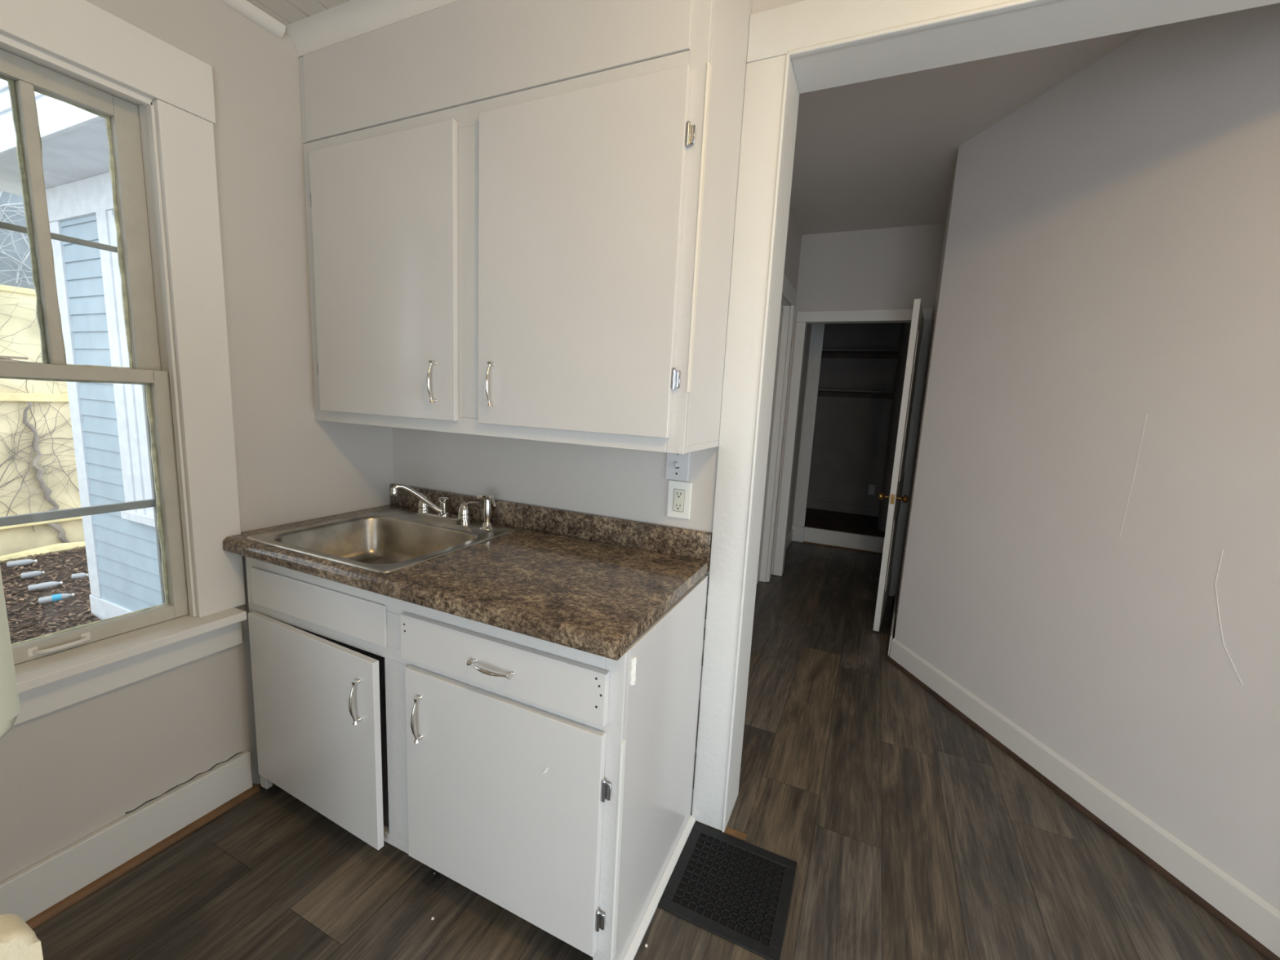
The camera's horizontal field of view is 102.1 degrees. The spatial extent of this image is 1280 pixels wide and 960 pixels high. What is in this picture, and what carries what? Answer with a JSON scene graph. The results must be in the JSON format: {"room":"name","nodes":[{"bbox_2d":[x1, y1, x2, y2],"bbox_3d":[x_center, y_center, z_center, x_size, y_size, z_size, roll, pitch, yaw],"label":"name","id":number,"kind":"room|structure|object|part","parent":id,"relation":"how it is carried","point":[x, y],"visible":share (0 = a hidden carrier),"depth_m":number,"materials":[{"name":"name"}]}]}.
{"room":"kitchen","nodes":[
{"label":"kitchen","id":0,"kind":"room"},
{"bbox_2d":[0,0,393,882],"bbox_3d":[-1.704,-0.181,0.844,0.153,2.720,3.266,7,9,24],"label":"wall","id":1,"kind":"structure","parent":0,"point":[67,774],"depth_m":1.61,"materials":[{"name":"paint"}]},
{"bbox_2d":[0,0,247,725],"bbox_3d":[-1.490,-0.271,1.201,0.233,1.725,0.910,7,9,24],"label":"window","id":2,"kind":"structure","parent":1,"relation":"in","point":[155,99],"depth_m":1.43,"materials":[{"name":"paint"}]},
{"bbox_3d":[-1.516,-0.616,1.199,0.036,0.742,0.588,7,9,24],"label":"sash","id":3,"kind":"part","parent":2,"relation":"part of","materials":[{"name":"paint"}]},
{"bbox_3d":[-1.511,0.082,1.287,0.036,0.736,0.586,7,9,24],"label":"sash","id":4,"kind":"part","parent":2,"relation":"part of","materials":[{"name":"paint"}]},
{"bbox_3d":[-1.516,-0.277,1.242,0.151,1.462,0.612,7,9,24],"label":"frame","id":5,"kind":"part","parent":2,"relation":"part of","materials":[{"name":"paint"}]},
{"bbox_3d":[-1.535,0.468,1.296,0.233,0.028,0.872,7,9,24],"label":"sill","id":6,"kind":"part","parent":2,"relation":"part of","materials":[{"name":"paint"}]},
{"bbox_3d":[-1.568,-0.267,1.267,0.014,1.425,0.586,7,9,24],"label":"storm frame","id":7,"kind":"part","parent":2,"relation":"part of","materials":[{"name":"metal"}]},
{"bbox_2d":[0,751,253,921],"bbox_3d":[-1.854,1.140,0.652,0.018,0.146,2.488,7,9,24],"label":"trim","id":8,"kind":"structure","parent":1,"relation":"attached to","point":[26,894],"depth_m":1.46,"materials":[{"name":"paint"}]},
{"bbox_2d":[25,784,260,929],"bbox_3d":[-1.838,1.207,0.660,0.017,0.019,2.500,7,9,24],"label":"trim","id":9,"kind":"structure","parent":1,"relation":"attached to","point":[73,899],"depth_m":1.49,"materials":[{"name":"brown wood"}]},
{"bbox_2d":[218,0,285,38],"bbox_3d":[-1.682,-1.242,0.392,0.030,0.030,2.715,7,9,24],"label":"trim","id":10,"kind":"structure","parent":1,"relation":"attached to","point":[244,7],"depth_m":1.55,"materials":[{"name":"paint"}]},
{"bbox_2d":[246,0,350,26],"bbox_3d":[-0.026,-1.108,-0.143,3.500,0.030,3.100,7,9,24],"label":"ceiling","id":11,"kind":"structure","parent":0,"point":[287,12],"depth_m":1.53,"materials":[{"name":"paint"}]},
{"bbox_2d":[392,0,804,815],"bbox_3d":[0.597,-0.165,1.501,3.500,2.720,0.164,7,9,24],"label":"wall","id":12,"kind":"structure","parent":0,"point":[628,484],"depth_m":1.83,"materials":[{"name":"paint"}]},
{"bbox_2d":[298,0,752,453],"bbox_3d":[-0.439,-0.759,1.602,1.408,1.223,0.378,7,9,24],"label":"upper cabinet","id":13,"kind":"object","parent":12,"relation":"attached to","point":[521,214],"visible":1,"depth_m":1.39,"materials":[{"name":"paint"}]},
{"bbox_2d":[284,0,459,57],"bbox_3d":[-0.479,-1.319,1.365,1.408,0.052,0.056,7,9,24],"label":"trim","id":14,"kind":"structure","parent":13,"relation":"attached to","point":[351,19],"depth_m":1.54,"materials":[{"name":"paint"}]},
{"bbox_3d":[-0.814,-0.624,1.629,0.616,0.835,0.019,7,9,24],"label":"door","id":15,"kind":"part","parent":13,"relation":"part of","materials":[{"name":"paint"}]},
{"bbox_3d":[-0.629,-0.296,1.558,0.015,0.124,0.031,7,9,24],"label":"handle","id":16,"kind":"part","parent":13,"relation":"part of","materials":[{"name":"silver metal"}]},
{"bbox_3d":[-0.428,-0.272,1.468,0.015,0.124,0.031,7,9,24],"label":"handle","id":17,"kind":"part","parent":13,"relation":"part of","materials":[{"name":"silver metal"}]},
{"bbox_3d":[-0.483,-1.171,1.424,1.330,0.256,0.024,7,9,24],"label":"panel","id":18,"kind":"part","parent":13,"relation":"part of","materials":[{"name":"paint"}]},
{"bbox_3d":[-0.180,-0.549,1.345,0.599,0.835,0.019,7,9,24],"label":"door","id":19,"kind":"part","parent":13,"relation":"part of","materials":[{"name":"paint"}]},
{"bbox_2d":[390,483,711,560],"bbox_3d":[-0.414,0.134,1.903,1.401,0.088,0.020,7,9,24],"label":"backsplash","id":20,"kind":"structure","parent":12,"relation":"attached to","point":[688,543],"depth_m":1.80,"materials":[{"name":"brown laminate"}]},
{"bbox_2d":[665,452,690,481],"bbox_3d":[0.117,-0.056,1.634,0.079,0.118,0.021,7,9,24],"label":"light switch","id":21,"kind":"object","parent":12,"relation":"attached to","point":[677,465],"visible":0.8,"depth_m":1.64,"materials":[{"name":"white plastic"}]},
{"bbox_2d":[666,480,692,519],"bbox_3d":[0.125,0.063,1.651,0.079,0.120,0.011,7,9,24],"label":"wall outlet","id":22,"kind":"object","parent":12,"relation":"attached to","point":[679,493],"visible":1,"depth_m":1.65,"materials":[{"name":"white plastic"}]},
{"bbox_2d":[672,488,684,511],"bbox_3d":[0.123,0.065,1.648,0.037,0.072,0.002,7,9,24],"label":"receptacle","id":23,"kind":"object","parent":22,"relation":"attached to","point":[678,495],"depth_m":1.65,"materials":[{"name":"beige plastic"}]},
{"bbox_2d":[724,826,746,840],"bbox_3d":[0.312,1.165,1.705,0.077,0.004,0.026,7,9,24],"label":"trim","id":24,"kind":"structure","parent":12,"relation":"attached to","point":[731,832],"depth_m":1.70,"materials":[{"name":"brown wood"}]},
{"bbox_2d":[691,53,790,832],"bbox_3d":[0.287,0.013,1.562,0.116,2.311,0.026,7,9,24],"label":"trim","id":25,"kind":"structure","parent":12,"relation":"attached to","point":[766,81],"depth_m":1.52,"materials":[{"name":"paint"}]},
{"bbox_2d":[725,59,799,826],"bbox_3d":[0.371,-0.001,1.630,0.020,2.335,0.171,7,9,24],"label":"trim","id":26,"kind":"structure","parent":12,"relation":"attached to","point":[793,99],"depth_m":1.60,"materials":[{"name":"paint"}]},
{"bbox_2d":[746,0,1062,62],"bbox_3d":[1.064,-1.098,1.060,1.695,0.124,0.026,7,9,24],"label":"trim","id":27,"kind":"structure","parent":12,"relation":"attached to","point":[805,28],"depth_m":1.29,"materials":[{"name":"paint"}]},
{"bbox_2d":[791,0,1279,93],"bbox_3d":[1.100,-1.064,1.157,1.460,0.020,0.171,7,9,24],"label":"trim","id":28,"kind":"structure","parent":12,"relation":"attached to","point":[1064,21],"depth_m":1.26,"materials":[{"name":"paint"}]},
{"bbox_2d":[32,540,1268,959],"bbox_3d":[0.925,1.103,2.597,3.800,0.080,8.600,7,9,24],"label":"floor","id":29,"kind":"structure","parent":0,"point":[910,834],"depth_m":1.56,"materials":[{"name":"wood"}]},
{"bbox_2d":[0,567,43,959],"bbox_3d":[-1.261,0.475,0.503,0.755,1.530,0.708,7,9,24],"label":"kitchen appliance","id":30,"kind":"object","parent":29,"relation":"on","point":[18,941],"visible":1,"depth_m":0.64,"materials":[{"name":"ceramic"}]},
{"bbox_3d":[-0.922,0.064,0.305,0.038,0.605,0.688,7,9,24],"label":"door","id":31,"kind":"part","parent":30,"relation":"part of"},
{"bbox_3d":[-0.960,0.897,0.422,0.053,0.592,0.674,7,9,24],"label":"door","id":32,"kind":"part","parent":30,"relation":"part of","materials":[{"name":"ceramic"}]},
{"bbox_2d":[245,556,709,959],"bbox_3d":[-0.559,0.690,1.674,1.397,0.863,0.679,7,9,24],"label":"base cabinet","id":33,"kind":"object","parent":29,"relation":"on","point":[553,783],"visible":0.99,"depth_m":1.33,"materials":[{"name":"paint"}]},
{"bbox_3d":[-0.986,0.732,1.556,0.597,0.566,0.019,7,10,26],"label":"door","id":34,"kind":"part","parent":33,"relation":"part of","materials":[{"name":"paint"}]},
{"bbox_3d":[-0.776,0.605,1.404,0.015,0.124,0.031,7,9,24],"label":"handle","id":35,"kind":"part","parent":33,"relation":"part of","materials":[{"name":"silver metal"}]},
{"bbox_3d":[-0.582,0.624,1.343,0.015,0.124,0.031,7,9,24],"label":"handle","id":36,"kind":"part","parent":33,"relation":"part of","materials":[{"name":"silver metal"}]},
{"bbox_2d":[222,483,711,660],"bbox_3d":[-0.547,0.193,1.623,1.402,0.133,0.650,7,9,24],"label":"countertop","id":37,"kind":"structure","parent":33,"relation":"on","point":[593,584],"depth_m":1.44,"materials":[{"name":"brown stone"}]},
{"bbox_2d":[246,507,515,573],"bbox_3d":[-0.841,0.259,1.750,0.620,0.168,0.560,7,9,24],"label":"sink","id":38,"kind":"object","parent":37,"relation":"in","point":[391,540],"visible":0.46,"depth_m":1.87,"materials":[{"name":"metal"}]},
{"bbox_2d":[390,484,479,525],"bbox_3d":[-0.767,0.086,1.881,0.319,0.146,0.191,7,9,24],"label":"faucet","id":39,"kind":"object","parent":38,"relation":"on","point":[463,518],"visible":1,"depth_m":1.91,"materials":[{"name":"silver metal"}]},
{"bbox_3d":[-0.810,0.070,1.882,0.179,0.119,0.023,-4,11,-38],"label":"spout","id":40,"kind":"part","parent":39,"relation":"part of","materials":[{"name":"silver metal"}]},
{"bbox_3d":[-0.847,0.085,1.995,0.082,0.067,0.044,7,9,24],"label":"lever","id":41,"kind":"part","parent":39,"relation":"part of","materials":[{"name":"silver metal"}]},
{"bbox_3d":[-0.739,0.098,1.947,0.042,0.067,0.042,7,9,24],"label":"spout post","id":42,"kind":"part","parent":39,"relation":"part of","materials":[{"name":"silver metal"}]},
{"bbox_3d":[-0.741,0.141,1.953,0.256,0.020,0.052,7,9,24],"label":"deck plate","id":43,"kind":"part","parent":39,"relation":"part of","materials":[{"name":"silver metal"}]},
{"bbox_3d":[-0.632,0.111,1.899,0.082,0.067,0.044,7,9,24],"label":"lever","id":44,"kind":"part","parent":39,"relation":"part of","materials":[{"name":"silver metal"}]},
{"bbox_2d":[476,493,495,529],"bbox_3d":[-0.547,0.113,1.856,0.082,0.123,0.052,7,9,24],"label":"sprayer","id":45,"kind":"object","parent":38,"relation":"on","point":[486,525],"visible":1,"depth_m":1.84,"materials":[{"name":"silver metal"}]},
{"bbox_3d":[-0.356,0.447,1.217,0.124,0.017,0.031,7,9,24],"label":"handle","id":46,"kind":"part","parent":33,"relation":"part of","materials":[{"name":"silver metal"}]},
{"bbox_3d":[-0.348,0.441,1.240,0.610,0.123,0.018,7,9,24],"label":"drawer","id":47,"kind":"part","parent":33,"relation":"part of","materials":[{"name":"paint"}]},
{"bbox_3d":[-0.361,0.803,1.292,0.593,0.564,0.019,7,9,24],"label":"door","id":48,"kind":"part","parent":33,"relation":"part of","materials":[{"name":"paint"}]},
{"bbox_3d":[0.058,1.177,1.483,0.017,0.019,0.585,7,9,24],"label":"foot moulding","id":49,"kind":"part","parent":33,"relation":"part of","materials":[{"name":"paint"}]},
{"bbox_3d":[0.066,0.757,1.434,0.018,0.862,0.564,7,9,24],"label":"panel","id":50,"kind":"part","parent":33,"relation":"part of","materials":[{"name":"paint"}]},
{"bbox_2d":[657,822,797,959],"bbox_3d":[0.269,1.189,1.524,0.334,0.006,0.328,7,9,24],"label":"floor vent","id":51,"kind":"object","parent":29,"relation":"in","point":[743,898],"visible":1,"depth_m":1.50,"materials":[{"name":"black metal"}]},
{"bbox_2d":[675,835,784,942],"bbox_3d":[0.269,1.189,1.524,0.270,0.004,0.264,7,9,24],"label":"grille","id":52,"kind":"object","parent":51,"relation":"attached to","point":[739,892],"depth_m":1.51,"materials":[{"name":"black metal"}]},
{"bbox_2d":[765,206,801,579],"bbox_3d":[0.579,-0.398,3.027,0.120,2.720,2.624,7,9,24],"label":"wall","id":53,"kind":"structure","parent":0,"point":[793,242],"depth_m":3.73,"materials":[{"name":"paint"}]},
{"bbox_2d":[756,273,796,583],"bbox_3d":[0.891,-0.259,3.706,0.126,2.267,0.928,7,9,24],"label":"door frame","id":54,"kind":"structure","parent":53,"relation":"in","point":[788,291],"depth_m":3.99,"materials":[{"name":"paint"}]},
{"bbox_3d":[0.866,-0.201,3.727,0.035,2.130,0.670,7,9,24],"label":"panel","id":55,"kind":"part","parent":54,"relation":"part of","materials":[{"name":"paint"}]},
{"bbox_2d":[786,324,811,534],"bbox_3d":[1.910,-0.572,4.616,1.270,2.720,1.190,7,9,24],"label":"wall","id":56,"kind":"structure","parent":0,"point":[809,326],"depth_m":5.24,"materials":[{"name":"paint"}]},
{"bbox_2d":[786,528,792,548],"bbox_3d":[1.379,0.653,5.002,0.016,0.128,1.150,7,9,24],"label":"trim","id":57,"kind":"structure","parent":56,"relation":"attached to","point":[789,535],"depth_m":5.33,"materials":[{"name":"paint"}]},
{"bbox_2d":[803,541,882,554],"bbox_3d":[2.101,0.699,5.330,0.808,0.013,0.014,7,9,24],"label":"trim","id":58,"kind":"structure","parent":56,"relation":"attached to","point":[803,541],"depth_m":5.33,"materials":[{"name":"brown wood"}]},
{"bbox_2d":[791,324,812,525],"bbox_3d":[2.179,-0.647,5.198,1.270,2.720,0.100,7,9,24],"label":"wall","id":59,"kind":"structure","parent":0,"point":[811,324],"depth_m":5.38,"materials":[{"name":"paint"}]},
{"bbox_2d":[791,324,824,542],"bbox_3d":[1.736,-0.530,5.343,0.131,2.398,0.034,7,9,24],"label":"trim","id":60,"kind":"structure","parent":59,"relation":"attached to","point":[817,330],"depth_m":5.34,"materials":[{"name":"paint"}]},
{"bbox_2d":[803,526,884,552],"bbox_3d":[2.115,0.622,5.345,0.813,0.165,0.042,7,9,24],"label":"trim","id":61,"kind":"structure","parent":59,"relation":"attached to","point":[836,538],"depth_m":5.33,"materials":[{"name":"paint"}]},
{"bbox_2d":[804,507,884,537],"bbox_3d":[2.405,0.511,5.852,1.200,0.060,1.140,7,9,24],"label":"floor","id":62,"kind":"structure","parent":0,"point":[817,518],"depth_m":5.84,"materials":[{"name":"brown wood"}]},
{"bbox_2d":[876,322,911,531],"bbox_3d":[2.713,-0.723,5.351,0.200,2.557,0.200,7,9,24],"label":"column","id":63,"kind":"structure","parent":62,"relation":"on","point":[905,329],"depth_m":5.33,"materials":[{"name":"paint"}]},
{"bbox_2d":[807,322,902,507],"bbox_3d":[2.502,-0.713,5.744,1.400,2.720,1.170,7,9,24],"label":"wall","id":64,"kind":"structure","parent":0,"point":[851,437],"depth_m":6.25,"materials":[{"name":"paint"}]},
{"bbox_2d":[806,499,879,516],"bbox_3d":[2.643,0.362,6.344,1.200,0.109,0.017,7,9,24],"label":"trim","id":65,"kind":"structure","parent":64,"relation":"attached to","point":[811,504],"depth_m":6.39,"materials":[{"name":"paint"}]},
{"bbox_2d":[817,388,893,399],"bbox_3d":[2.504,-1.013,6.086,0.859,0.080,0.279,7,9,24],"label":"closet shelf","id":66,"kind":"object","parent":64,"relation":"attached to","point":[824,393],"visible":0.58,"depth_m":6.12,"materials":[{"name":"paint"}]},
{"bbox_2d":[821,348,898,359],"bbox_3d":[2.527,-1.468,6.017,0.859,0.080,0.279,7,9,24],"label":"closet shelf","id":67,"kind":"object","parent":64,"relation":"attached to","point":[826,353],"visible":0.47,"depth_m":6.04,"materials":[{"name":"paint"}]},
{"bbox_2d":[867,484,875,494],"bbox_3d":[2.800,0.117,6.247,0.070,0.120,0.006,7,9,24],"label":"outlet cover","id":68,"kind":"object","parent":64,"relation":"attached to","point":[871,487],"visible":1,"depth_m":6.25,"materials":[{"name":"grey plastic"}]},
{"bbox_2d":[771,223,945,581],"bbox_3d":[1.669,-0.494,4.022,1.270,2.720,0.100,7,9,24],"label":"wall","id":69,"kind":"structure","parent":0,"point":[888,268],"depth_m":3.83,"materials":[{"name":"paint"}]},
{"bbox_2d":[773,308,933,595],"bbox_3d":[1.624,-0.215,4.068,0.936,2.145,0.124,7,9,24],"label":"trim","id":70,"kind":"structure","parent":69,"relation":"attached to","point":[872,316],"depth_m":3.98,"materials":[{"name":"paint"}]},
{"bbox_2d":[893,148,959,638],"bbox_3d":[1.846,-0.368,3.251,0.140,2.720,1.182,7,10,27],"label":"wall","id":71,"kind":"structure","parent":0,"point":[947,222],"depth_m":3.15,"materials":[{"name":"paint"}]},
{"bbox_2d":[884,595,895,656],"bbox_3d":[1.697,0.955,3.497,0.013,0.018,1.123,7,10,27],"label":"trim","id":72,"kind":"structure","parent":71,"relation":"attached to","point":[893,600],"depth_m":3.37,"materials":[{"name":"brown wood"}]},
{"bbox_2d":[888,581,898,656],"bbox_3d":[1.711,0.899,3.483,0.012,0.130,1.123,7,10,27],"label":"trim","id":73,"kind":"structure","parent":71,"relation":"attached to","point":[897,584],"depth_m":3.21,"materials":[{"name":"paint"}]},
{"bbox_2d":[872,298,924,631],"bbox_3d":[1.733,-0.088,3.517,0.170,2.052,0.796,7,9,24],"label":"door","id":74,"kind":"structure","parent":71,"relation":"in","point":[895,497],"depth_m":3.23,"materials":[{"name":"paint"}]},
{"bbox_3d":[1.542,0.104,3.263,0.070,0.050,0.052,7,9,24],"label":"knob","id":75,"kind":"part","parent":74,"relation":"part of","materials":[{"name":"gold metal"}]},
{"bbox_3d":[1.556,0.118,3.188,0.023,0.060,0.007,8,10,29],"label":"latch plate","id":76,"kind":"part","parent":74,"relation":"part of","materials":[{"name":"gold metal"}]},
{"bbox_3d":[1.628,0.117,3.212,0.070,0.050,0.052,7,9,24],"label":"knob","id":77,"kind":"part","parent":74,"relation":"part of","materials":[{"name":"gold metal"}]},
{"bbox_3d":[1.781,-0.119,3.491,0.005,1.655,0.551,8,10,29],"label":"panel moulding","id":78,"kind":"part","parent":74,"relation":"part of","materials":[{"name":"paint"}]},
{"bbox_2d":[789,26,1151,235],"bbox_3d":[2.050,-1.714,2.949,2.570,0.050,4.014,7,9,24],"label":"ceiling","id":79,"kind":"structure","parent":0,"point":[880,153],"depth_m":2.45,"materials":[{"name":"paint"}]},
{"bbox_2d":[894,3,1279,910],"bbox_3d":[1.725,-0.166,1.882,0.133,2.720,1.830,1,9,-10],"label":"wall","id":80,"kind":"structure","parent":0,"point":[1092,554],"depth_m":1.77,"materials":[{"name":"paint"}]},
{"bbox_2d":[885,655,1279,959],"bbox_3d":[1.566,1.158,2.118,0.013,0.018,1.772,1,9,-10],"label":"trim","id":81,"kind":"structure","parent":80,"relation":"attached to","point":[1268,954],"depth_m":1.76,"materials":[{"name":"brown wood"}]},
{"bbox_2d":[889,638,1279,957],"bbox_3d":[1.583,1.102,2.103,0.012,0.130,1.754,1,9,-10],"label":"trim","id":82,"kind":"structure","parent":80,"relation":"attached to","point":[1242,906],"depth_m":1.76,"materials":[{"name":"paint"}]},
{"label":"outside","id":83,"kind":"structure","parent":0,"visible":0},
{"bbox_2d":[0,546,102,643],"bbox_3d":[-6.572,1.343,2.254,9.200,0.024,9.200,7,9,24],"label":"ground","id":84,"kind":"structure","parent":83,"point":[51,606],"depth_m":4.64,"materials":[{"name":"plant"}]},
{"bbox_2d":[0,190,85,563],"bbox_3d":[-6.989,-1.189,4.783,0.646,4.800,7.000,7,9,24],"label":"building","id":85,"kind":"structure","parent":84,"relation":"on","point":[20,540],"depth_m":5.63,"materials":[{"name":"paint"}]},
{"bbox_2d":[0,191,33,298],"bbox_3d":[-6.812,-2.931,4.715,0.038,2.232,3.414,7,9,24],"label":"vines","id":86,"kind":"object","parent":85,"relation":"attached to","point":[22,262],"visible":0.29,"depth_m":5.42,"materials":[{"name":"plant"}]},
{"bbox_2d":[0,279,79,531],"bbox_3d":[-7.013,-1.206,4.722,0.032,5.214,7.423,7,9,24],"label":"vines","id":87,"kind":"object","parent":85,"relation":"attached to","point":[53,430],"visible":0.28,"depth_m":5.67,"materials":[{"name":"plant"}]},
{"bbox_2d":[22,401,71,542],"bbox_3d":[-6.646,-0.045,5.804,0.078,1.696,0.264,7,9,24],"label":"vine trunk","id":88,"kind":"object","parent":84,"relation":"on","point":[61,535],"visible":0.94,"depth_m":5.76,"materials":[{"name":"plant"}]},
{"bbox_2d":[0,546,100,644],"bbox_3d":[-5.213,1.073,4.368,3.983,0.052,3.055,7,9,24],"label":"leaf litter","id":89,"kind":"object","parent":84,"relation":"on","point":[55,622],"visible":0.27,"depth_m":4.59,"materials":[{"name":"brown plant"}]},
{"bbox_2d":[6,559,37,567],"bbox_3d":[-6.315,0.846,5.287,0.200,0.069,0.062,-4,11,-38],"label":"plastic bottle","id":90,"kind":"object","parent":89,"relation":"on","point":[24,562],"visible":1,"depth_m":5.26,"materials":[{"name":"white plastic"}]},
{"bbox_2d":[20,570,44,578],"bbox_3d":[-5.876,0.913,5.004,0.058,0.064,0.150,10,11,39],"label":"plastic bottle","id":91,"kind":"object","parent":89,"relation":"on","point":[35,573],"visible":1,"depth_m":4.98,"materials":[{"name":"white plastic"}]},
{"bbox_2d":[27,581,62,591],"bbox_3d":[-5.465,0.972,4.755,0.058,0.065,0.209,11,12,42],"label":"plastic bottle","id":92,"kind":"object","parent":89,"relation":"on","point":[51,584],"visible":1,"depth_m":4.73,"materials":[{"name":"white plastic"}]},
{"bbox_2d":[38,593,74,604],"bbox_3d":[-5.086,1.028,4.510,0.062,0.066,0.209,11,12,42],"label":"plastic bottle","id":93,"kind":"object","parent":89,"relation":"on","point":[59,597],"visible":1,"depth_m":4.48,"materials":[{"name":"white plastic"}]},
{"bbox_2d":[71,572,88,579],"bbox_3d":[-5.448,0.932,5.031,0.110,0.059,0.055,-3,10,-33],"label":"plastic bottle","id":94,"kind":"object","parent":89,"relation":"on","point":[78,575],"visible":1,"depth_m":5.01,"materials":[{"name":"white plastic"}]},
{"bbox_2d":[0,78,162,619],"bbox_3d":[-2.981,-0.908,3.187,4.218,4.565,0.545,7,9,24],"label":"house wing","id":95,"kind":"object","parent":84,"relation":"on","point":[108,420],"visible":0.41,"depth_m":3.78,"materials":[{"name":"blue paint"}]},
{"bbox_3d":[-3.139,-0.700,3.428,1.500,2.155,0.050,7,9,24],"label":"window casing","id":96,"kind":"part","parent":95,"relation":"part of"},
{"bbox_3d":[-3.107,-0.710,3.423,1.100,2.050,0.030,7,9,24],"label":"window sash","id":97,"kind":"part","parent":95,"relation":"part of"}
]}

